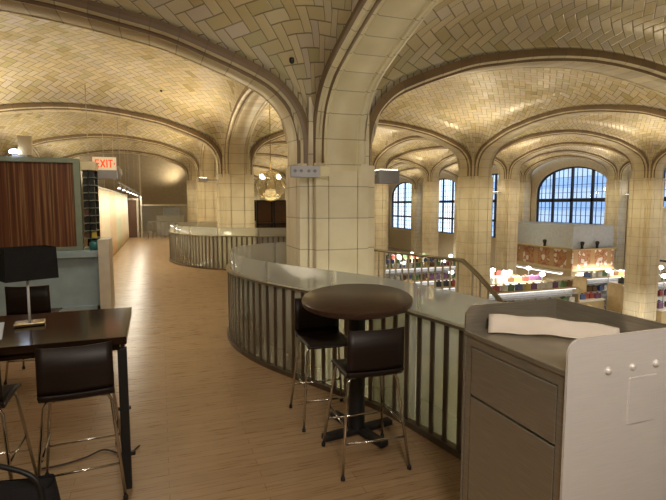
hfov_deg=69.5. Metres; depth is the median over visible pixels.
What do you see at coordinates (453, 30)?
ceiling
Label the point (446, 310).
wall
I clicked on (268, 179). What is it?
floodlight
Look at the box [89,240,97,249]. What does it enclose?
jar
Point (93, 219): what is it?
snack packet
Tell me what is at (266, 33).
ceiling
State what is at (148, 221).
barrier
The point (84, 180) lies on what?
snack packet
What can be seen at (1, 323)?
leaflet
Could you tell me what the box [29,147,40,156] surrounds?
rib
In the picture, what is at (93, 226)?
snack packet
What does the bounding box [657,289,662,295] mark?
package
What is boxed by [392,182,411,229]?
window
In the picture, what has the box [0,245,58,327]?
table lamp
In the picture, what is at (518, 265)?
tube light
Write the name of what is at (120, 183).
track light
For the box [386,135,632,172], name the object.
ceiling
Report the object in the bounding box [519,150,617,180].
rib
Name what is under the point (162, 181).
wall
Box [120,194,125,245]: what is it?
curtain
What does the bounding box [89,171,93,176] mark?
snack packet
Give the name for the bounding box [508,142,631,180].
rib
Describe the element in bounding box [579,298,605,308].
bin
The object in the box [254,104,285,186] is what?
chandelier
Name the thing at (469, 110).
ceiling
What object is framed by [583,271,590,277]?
package
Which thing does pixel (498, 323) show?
folded paper
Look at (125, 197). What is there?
curtain
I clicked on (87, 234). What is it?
snack packet
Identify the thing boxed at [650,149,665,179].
rib
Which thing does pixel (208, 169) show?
rib
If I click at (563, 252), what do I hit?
kiosk
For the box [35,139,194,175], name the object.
ceiling
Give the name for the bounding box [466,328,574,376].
countertop
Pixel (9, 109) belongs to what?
rib
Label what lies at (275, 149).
ceiling
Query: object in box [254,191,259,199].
column
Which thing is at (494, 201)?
window
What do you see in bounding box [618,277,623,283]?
package
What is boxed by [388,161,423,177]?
ceiling
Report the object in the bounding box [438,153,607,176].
ceiling
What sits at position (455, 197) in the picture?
column
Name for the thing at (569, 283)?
package
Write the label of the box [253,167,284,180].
ceiling
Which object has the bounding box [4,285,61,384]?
bar stool
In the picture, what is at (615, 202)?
column
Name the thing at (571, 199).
window
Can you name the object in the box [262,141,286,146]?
rib
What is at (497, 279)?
package
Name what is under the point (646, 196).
column
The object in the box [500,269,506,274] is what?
package
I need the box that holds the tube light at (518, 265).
[517,264,562,273]
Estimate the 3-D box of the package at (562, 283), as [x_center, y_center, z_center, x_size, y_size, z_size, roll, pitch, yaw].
[10.260,1.498,21.445,0.280,0.290,0.180,-1,5,-11]
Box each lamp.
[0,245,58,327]
[606,269,611,303]
[661,274,665,300]
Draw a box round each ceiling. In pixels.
[0,11,286,162]
[0,112,215,168]
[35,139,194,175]
[93,0,358,139]
[215,127,458,166]
[247,68,665,166]
[253,156,286,174]
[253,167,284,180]
[257,145,286,155]
[364,0,665,142]
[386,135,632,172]
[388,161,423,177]
[395,164,458,176]
[399,169,422,184]
[400,149,498,176]
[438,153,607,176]
[491,113,665,168]
[519,146,627,173]
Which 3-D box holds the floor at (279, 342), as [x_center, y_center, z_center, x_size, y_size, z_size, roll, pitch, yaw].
[0.858,2.820,29.385,35.400,0.300,60.400,-2,6,-20]
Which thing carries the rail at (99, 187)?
hanging from the rib at (40, 142)
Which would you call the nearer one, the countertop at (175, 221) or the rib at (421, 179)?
the countertop at (175, 221)
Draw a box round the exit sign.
[92,157,117,178]
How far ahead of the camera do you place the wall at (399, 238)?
42.23 m
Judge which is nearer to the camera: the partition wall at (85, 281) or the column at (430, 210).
the partition wall at (85, 281)
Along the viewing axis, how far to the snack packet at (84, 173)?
7.86 m
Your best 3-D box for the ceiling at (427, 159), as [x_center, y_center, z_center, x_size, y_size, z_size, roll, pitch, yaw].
[4.717,-5.869,29.961,7.810,2.743,7.810,-2,6,-20]
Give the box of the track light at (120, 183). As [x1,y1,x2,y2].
[117,120,139,195]
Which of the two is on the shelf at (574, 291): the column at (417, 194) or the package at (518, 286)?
the package at (518, 286)
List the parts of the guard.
rail, handrail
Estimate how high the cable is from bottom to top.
0.018 m
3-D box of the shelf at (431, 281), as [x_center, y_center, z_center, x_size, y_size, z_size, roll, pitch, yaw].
[6.630,2.245,24.475,6.260,1.760,0.900,-2,6,-20]
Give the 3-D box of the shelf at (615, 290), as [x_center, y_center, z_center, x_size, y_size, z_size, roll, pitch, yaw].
[16.015,2.337,23.492,6.060,1.760,0.900,-2,6,-20]
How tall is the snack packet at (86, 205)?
0.100 m
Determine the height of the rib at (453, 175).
1.891 m
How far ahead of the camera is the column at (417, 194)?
53.95 m
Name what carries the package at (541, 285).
on the shelf at (574, 291)
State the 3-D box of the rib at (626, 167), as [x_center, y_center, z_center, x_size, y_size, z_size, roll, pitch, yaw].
[19.413,-4.624,26.411,0.680,2.031,7.710,-2,6,-20]
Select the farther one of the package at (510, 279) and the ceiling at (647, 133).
the package at (510, 279)
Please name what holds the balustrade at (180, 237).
on the floor at (208, 421)
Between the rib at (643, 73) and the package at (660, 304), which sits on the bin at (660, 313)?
the package at (660, 304)
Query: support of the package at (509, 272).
on the shelf at (431, 281)
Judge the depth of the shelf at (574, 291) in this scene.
20.93 m
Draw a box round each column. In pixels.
[186,180,196,232]
[196,177,217,267]
[216,174,256,354]
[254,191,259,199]
[265,189,275,199]
[286,163,374,397]
[374,184,386,285]
[386,186,388,254]
[388,193,388,246]
[411,189,422,252]
[422,182,439,255]
[453,187,456,257]
[455,176,492,304]
[495,179,519,273]
[518,182,530,221]
[602,180,627,270]
[622,178,664,320]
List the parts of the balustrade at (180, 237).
rail, rail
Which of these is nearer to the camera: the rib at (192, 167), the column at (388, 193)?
the rib at (192, 167)
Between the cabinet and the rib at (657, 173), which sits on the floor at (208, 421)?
the cabinet
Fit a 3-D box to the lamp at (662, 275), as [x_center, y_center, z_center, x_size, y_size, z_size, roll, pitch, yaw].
[15.008,2.221,21.837,0.260,2.300,0.260,-2,6,-20]
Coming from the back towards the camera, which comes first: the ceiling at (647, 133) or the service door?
the service door
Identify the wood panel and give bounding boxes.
[0,156,83,250]
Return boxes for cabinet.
[460,298,665,499]
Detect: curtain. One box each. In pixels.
[98,188,102,237]
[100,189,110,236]
[109,191,117,255]
[115,193,121,249]
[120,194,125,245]
[124,195,128,241]
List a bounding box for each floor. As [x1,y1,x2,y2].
[0,231,460,499]
[255,247,494,368]
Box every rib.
[0,0,307,171]
[0,103,222,176]
[3,134,199,178]
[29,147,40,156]
[63,149,188,180]
[190,160,195,181]
[201,143,215,178]
[224,87,267,176]
[250,120,471,178]
[253,165,285,186]
[254,178,259,191]
[256,153,286,159]
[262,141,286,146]
[268,172,276,189]
[313,0,439,170]
[369,48,665,164]
[373,135,430,169]
[386,146,506,180]
[388,162,405,169]
[394,158,428,182]
[399,167,457,186]
[399,174,415,189]
[416,176,423,188]
[430,154,455,182]
[439,162,521,181]
[474,105,665,178]
[492,130,648,179]
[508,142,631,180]
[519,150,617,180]
[523,155,606,182]
[619,161,630,180]
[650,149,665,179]
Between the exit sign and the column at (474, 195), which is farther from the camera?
the column at (474, 195)
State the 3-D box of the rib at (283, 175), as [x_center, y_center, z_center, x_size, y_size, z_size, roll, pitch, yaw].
[-7.445,-6.038,39.007,7.710,1.891,0.680,-2,6,-20]
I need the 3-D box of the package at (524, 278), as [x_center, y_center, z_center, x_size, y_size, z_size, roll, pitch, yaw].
[9.241,1.343,23.091,0.280,0.290,0.180,-1,6,-15]
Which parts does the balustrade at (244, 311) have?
rail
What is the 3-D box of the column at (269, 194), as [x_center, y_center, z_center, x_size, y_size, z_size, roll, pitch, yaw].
[-6.329,-2.652,48.691,0.996,6.992,0.996,-2,6,-20]
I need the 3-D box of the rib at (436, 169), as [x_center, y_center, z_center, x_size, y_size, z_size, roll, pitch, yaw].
[8.670,-5.373,31.433,0.680,2.031,7.710,-2,6,-20]
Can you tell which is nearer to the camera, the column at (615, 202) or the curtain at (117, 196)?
the curtain at (117, 196)
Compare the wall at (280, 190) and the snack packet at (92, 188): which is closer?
the snack packet at (92, 188)
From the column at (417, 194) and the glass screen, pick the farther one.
the column at (417, 194)
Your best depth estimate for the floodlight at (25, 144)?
7.44 m
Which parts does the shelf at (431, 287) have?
panel, shelf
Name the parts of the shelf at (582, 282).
panel, shelf, panel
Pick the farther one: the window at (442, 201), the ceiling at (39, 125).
the window at (442, 201)
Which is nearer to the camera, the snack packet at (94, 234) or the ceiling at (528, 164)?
the snack packet at (94, 234)
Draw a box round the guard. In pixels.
[374,249,503,303]
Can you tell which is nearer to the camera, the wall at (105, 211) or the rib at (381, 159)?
the wall at (105, 211)
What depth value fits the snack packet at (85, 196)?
7.89 m
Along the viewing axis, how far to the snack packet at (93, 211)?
7.95 m
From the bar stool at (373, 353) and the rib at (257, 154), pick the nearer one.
the bar stool at (373, 353)
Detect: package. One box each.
[436,280,440,286]
[443,280,448,285]
[492,285,499,291]
[494,276,500,282]
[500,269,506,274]
[500,284,507,290]
[507,269,512,274]
[507,284,514,290]
[508,276,514,281]
[514,275,521,281]
[515,283,522,289]
[522,275,528,280]
[523,283,530,289]
[529,274,535,280]
[529,282,536,288]
[535,274,541,279]
[537,282,545,288]
[545,281,552,287]
[552,281,558,287]
[559,280,566,286]
[566,280,572,286]
[567,296,574,301]
[580,293,585,299]
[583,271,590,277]
[594,292,600,297]
[595,271,601,276]
[597,285,602,290]
[613,270,618,275]
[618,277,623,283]
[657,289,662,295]
[657,301,663,308]
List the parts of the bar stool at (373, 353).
leg, leg, seat, backrest, leg, leg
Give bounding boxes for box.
[163,208,179,214]
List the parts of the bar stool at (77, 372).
leg, leg, backrest, seat, leg, leg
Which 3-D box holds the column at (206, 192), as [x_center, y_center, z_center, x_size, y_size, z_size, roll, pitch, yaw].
[-5.724,-0.007,22.266,0.996,6.657,0.996,-2,6,-20]
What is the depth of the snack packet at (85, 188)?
7.88 m
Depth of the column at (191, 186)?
29.45 m
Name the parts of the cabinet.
panel, door, frame, drawer, panel, panel, steel plate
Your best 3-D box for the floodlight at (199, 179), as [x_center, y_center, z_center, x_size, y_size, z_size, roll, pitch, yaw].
[-3.598,-2.027,13.879,0.570,0.106,0.300,-2,6,-20]
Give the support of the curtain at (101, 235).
hanging from the rail at (99, 187)
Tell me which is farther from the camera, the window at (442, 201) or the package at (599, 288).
the window at (442, 201)
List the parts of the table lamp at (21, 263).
stem, lamp shade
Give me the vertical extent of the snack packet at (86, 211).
0.100 m
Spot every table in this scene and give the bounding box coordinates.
[0,307,135,489]
[302,284,412,447]
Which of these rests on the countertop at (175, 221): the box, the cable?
the box
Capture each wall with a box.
[0,237,114,314]
[80,153,186,232]
[259,178,284,199]
[373,297,474,443]
[389,157,631,270]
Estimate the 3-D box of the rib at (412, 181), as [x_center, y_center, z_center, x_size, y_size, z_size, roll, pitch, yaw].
[5.530,-7.507,52.510,7.710,1.891,0.680,-2,6,-20]
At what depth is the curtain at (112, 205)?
16.39 m
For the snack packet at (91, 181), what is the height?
0.100 m
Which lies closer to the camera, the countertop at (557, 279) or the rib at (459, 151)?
the rib at (459, 151)
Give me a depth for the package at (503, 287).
20.31 m
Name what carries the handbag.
on the floor at (208, 421)
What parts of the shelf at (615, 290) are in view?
panel, panel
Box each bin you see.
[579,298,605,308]
[656,305,665,323]
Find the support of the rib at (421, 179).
on the column at (455, 197)
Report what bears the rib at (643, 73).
on the column
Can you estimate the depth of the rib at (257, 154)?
31.03 m
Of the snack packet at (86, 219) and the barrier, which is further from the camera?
the barrier
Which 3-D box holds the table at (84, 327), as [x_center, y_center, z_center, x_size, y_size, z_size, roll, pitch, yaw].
[-2.448,0.971,2.772,2.420,0.950,0.860,-2,6,-21]
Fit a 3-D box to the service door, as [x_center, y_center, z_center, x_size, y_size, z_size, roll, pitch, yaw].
[-10.642,-1.672,25.065,0.930,2.050,0.140,-2,6,-20]
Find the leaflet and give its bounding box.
[0,322,4,338]
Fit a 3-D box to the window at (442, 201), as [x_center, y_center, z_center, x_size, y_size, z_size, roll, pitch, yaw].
[11.580,-4.667,50.475,0.220,5.860,6.820,-2,6,-20]
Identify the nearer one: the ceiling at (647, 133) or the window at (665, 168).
the ceiling at (647, 133)
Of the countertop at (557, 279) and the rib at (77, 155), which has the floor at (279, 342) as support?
the countertop at (557, 279)
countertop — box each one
[156,215,184,235]
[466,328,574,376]
[545,276,574,285]
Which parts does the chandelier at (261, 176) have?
hanging rod, frame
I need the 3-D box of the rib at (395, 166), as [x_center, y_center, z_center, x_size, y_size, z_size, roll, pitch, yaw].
[5.833,-6.240,39.292,0.680,1.853,7.710,-2,6,-20]
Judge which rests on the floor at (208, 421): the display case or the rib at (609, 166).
the display case
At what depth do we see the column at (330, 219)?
5.92 m
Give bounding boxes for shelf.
[386,264,455,290]
[391,261,446,265]
[405,274,516,298]
[426,280,545,299]
[450,285,579,302]
[573,272,665,308]
[606,280,665,312]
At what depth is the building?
63.75 m
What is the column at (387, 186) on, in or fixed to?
on the floor at (279, 342)
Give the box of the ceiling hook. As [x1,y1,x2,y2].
[289,57,293,63]
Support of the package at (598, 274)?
on the shelf at (582, 282)
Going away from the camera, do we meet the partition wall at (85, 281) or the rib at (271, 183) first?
the partition wall at (85, 281)
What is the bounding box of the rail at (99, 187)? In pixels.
[85,90,127,195]
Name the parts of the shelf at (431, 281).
panel, panel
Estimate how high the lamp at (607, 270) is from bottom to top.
2.300 m
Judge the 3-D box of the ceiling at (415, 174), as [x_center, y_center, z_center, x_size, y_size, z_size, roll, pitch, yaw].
[6.949,-7.839,48.508,7.810,2.562,7.810,-2,6,-20]
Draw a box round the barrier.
[148,221,168,237]
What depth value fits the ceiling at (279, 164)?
39.04 m
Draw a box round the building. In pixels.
[492,168,665,235]
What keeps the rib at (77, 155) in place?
on the column
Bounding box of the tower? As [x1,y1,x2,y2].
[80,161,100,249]
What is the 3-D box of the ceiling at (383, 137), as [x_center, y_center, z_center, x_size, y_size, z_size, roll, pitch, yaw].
[-0.352,-4.389,19.309,7.810,2.743,7.810,-2,6,-20]
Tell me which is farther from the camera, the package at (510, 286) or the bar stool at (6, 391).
the package at (510, 286)
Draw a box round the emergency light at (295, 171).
[290,166,329,177]
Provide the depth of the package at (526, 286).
20.71 m
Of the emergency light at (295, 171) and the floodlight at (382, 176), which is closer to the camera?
the emergency light at (295, 171)
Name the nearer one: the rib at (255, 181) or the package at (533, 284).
the package at (533, 284)
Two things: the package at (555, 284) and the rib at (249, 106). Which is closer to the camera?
the rib at (249, 106)
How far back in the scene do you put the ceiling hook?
5.57 m
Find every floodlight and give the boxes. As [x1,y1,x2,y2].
[9,135,32,156]
[198,178,217,181]
[254,178,270,181]
[375,169,398,183]
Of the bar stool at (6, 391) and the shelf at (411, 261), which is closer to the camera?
the bar stool at (6, 391)
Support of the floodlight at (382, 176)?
attached to the column at (330, 219)
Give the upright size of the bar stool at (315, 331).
0.937 m
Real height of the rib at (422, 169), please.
1.891 m
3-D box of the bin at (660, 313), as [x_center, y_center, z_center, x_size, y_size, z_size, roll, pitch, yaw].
[14.432,2.957,20.845,1.680,1.020,0.880,-2,6,-20]
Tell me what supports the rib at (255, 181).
on the column at (269, 194)
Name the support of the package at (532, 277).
on the shelf at (431, 287)
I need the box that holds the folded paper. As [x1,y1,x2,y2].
[488,314,619,338]
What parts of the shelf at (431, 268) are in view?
shelf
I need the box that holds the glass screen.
[138,154,188,237]
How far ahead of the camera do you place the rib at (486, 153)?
14.00 m
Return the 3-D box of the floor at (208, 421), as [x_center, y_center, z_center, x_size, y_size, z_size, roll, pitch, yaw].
[-9.402,-0.446,25.381,13.000,0.450,59.800,-2,6,-20]
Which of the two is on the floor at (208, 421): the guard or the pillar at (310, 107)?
the guard
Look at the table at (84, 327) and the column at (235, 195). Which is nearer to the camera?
the table at (84, 327)
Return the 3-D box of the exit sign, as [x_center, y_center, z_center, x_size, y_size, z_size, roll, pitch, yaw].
[-4.030,-1.450,8.453,0.400,0.380,0.380,-2,6,-20]
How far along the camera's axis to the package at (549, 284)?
21.13 m
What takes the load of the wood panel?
on the partition wall at (85, 281)
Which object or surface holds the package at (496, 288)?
on the shelf at (574, 291)
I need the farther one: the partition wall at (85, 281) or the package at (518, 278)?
the package at (518, 278)
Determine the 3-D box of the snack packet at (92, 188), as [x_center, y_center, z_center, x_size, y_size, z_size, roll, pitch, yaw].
[-3.985,-1.004,7.946,0.072,0.100,0.060,-2,6,-20]
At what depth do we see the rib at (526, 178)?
36.03 m
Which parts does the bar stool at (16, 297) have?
leg, backrest, seat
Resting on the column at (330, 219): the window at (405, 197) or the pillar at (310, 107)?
the pillar at (310, 107)
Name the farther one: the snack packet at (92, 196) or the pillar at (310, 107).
the snack packet at (92, 196)
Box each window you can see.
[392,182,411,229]
[439,178,454,233]
[491,174,498,237]
[536,166,605,224]
[663,168,665,206]
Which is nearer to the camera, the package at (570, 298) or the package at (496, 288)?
the package at (496, 288)
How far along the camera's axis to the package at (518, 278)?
22.88 m
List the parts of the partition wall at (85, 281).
frame, post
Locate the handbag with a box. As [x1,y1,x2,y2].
[0,463,60,499]
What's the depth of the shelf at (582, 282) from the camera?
24.52 m
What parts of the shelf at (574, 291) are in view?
panel, panel, shelf, panel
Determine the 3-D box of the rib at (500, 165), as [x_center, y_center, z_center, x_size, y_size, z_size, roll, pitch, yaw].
[6.135,-4.694,26.101,7.710,1.922,0.680,-2,6,-20]
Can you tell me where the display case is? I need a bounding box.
[254,200,285,246]
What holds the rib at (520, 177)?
on the column at (430, 210)
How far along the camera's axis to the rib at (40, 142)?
20.26 m
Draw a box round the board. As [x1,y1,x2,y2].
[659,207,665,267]
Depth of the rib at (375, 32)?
5.25 m
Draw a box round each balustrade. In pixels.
[168,226,285,270]
[226,255,463,459]
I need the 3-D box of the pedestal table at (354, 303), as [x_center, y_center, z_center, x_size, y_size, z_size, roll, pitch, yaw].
[0.176,0.834,3.558,0.809,1.055,0.808,-2,6,-20]
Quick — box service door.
[127,198,139,237]
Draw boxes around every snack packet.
[82,171,86,176]
[82,178,87,184]
[83,186,87,191]
[83,194,87,199]
[84,201,88,207]
[84,209,88,214]
[84,217,88,222]
[85,232,89,237]
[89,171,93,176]
[89,179,94,184]
[90,186,94,191]
[90,194,94,199]
[90,201,95,207]
[91,209,95,214]
[91,217,95,222]
[91,224,96,229]
[92,231,96,237]
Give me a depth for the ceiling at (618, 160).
29.25 m
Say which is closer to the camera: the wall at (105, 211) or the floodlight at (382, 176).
the floodlight at (382, 176)
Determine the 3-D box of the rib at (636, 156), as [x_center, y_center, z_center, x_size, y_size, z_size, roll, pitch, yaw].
[8.973,-3.580,18.264,7.710,1.922,0.680,-2,6,-20]
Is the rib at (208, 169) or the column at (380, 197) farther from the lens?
the column at (380, 197)
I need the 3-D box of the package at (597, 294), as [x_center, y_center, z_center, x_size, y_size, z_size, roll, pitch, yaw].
[12.490,2.124,22.691,0.280,0.290,0.180,-2,6,-19]
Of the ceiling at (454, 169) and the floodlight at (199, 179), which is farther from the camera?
the ceiling at (454, 169)
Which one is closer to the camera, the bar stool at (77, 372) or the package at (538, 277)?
the bar stool at (77, 372)
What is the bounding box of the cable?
[41,445,139,469]
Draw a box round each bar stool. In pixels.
[0,369,36,479]
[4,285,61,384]
[34,341,128,499]
[289,298,347,431]
[321,326,410,481]
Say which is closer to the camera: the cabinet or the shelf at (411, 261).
the cabinet
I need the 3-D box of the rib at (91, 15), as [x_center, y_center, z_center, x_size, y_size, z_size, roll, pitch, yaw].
[-4.003,-1.736,4.797,7.710,1.922,0.680,-2,6,-20]
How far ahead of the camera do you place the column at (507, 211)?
27.45 m
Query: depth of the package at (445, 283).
21.53 m
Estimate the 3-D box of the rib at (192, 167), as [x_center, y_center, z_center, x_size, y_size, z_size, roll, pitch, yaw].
[-7.143,-4.643,25.802,0.680,2.031,7.710,-2,6,-20]
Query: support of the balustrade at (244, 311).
on the floor at (208, 421)
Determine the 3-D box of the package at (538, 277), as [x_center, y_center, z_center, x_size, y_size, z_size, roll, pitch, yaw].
[9.985,1.319,23.357,0.280,0.290,0.180,-2,6,-22]
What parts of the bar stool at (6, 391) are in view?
backrest, leg, seat, leg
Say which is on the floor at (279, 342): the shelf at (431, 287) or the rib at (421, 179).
the shelf at (431, 287)
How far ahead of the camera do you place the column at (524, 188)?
37.94 m
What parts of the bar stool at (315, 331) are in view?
leg, leg, backrest, seat, leg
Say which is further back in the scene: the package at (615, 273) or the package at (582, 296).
the package at (615, 273)
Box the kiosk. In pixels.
[495,222,617,281]
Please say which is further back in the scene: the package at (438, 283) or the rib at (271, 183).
the rib at (271, 183)
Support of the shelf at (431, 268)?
on the floor at (279, 342)

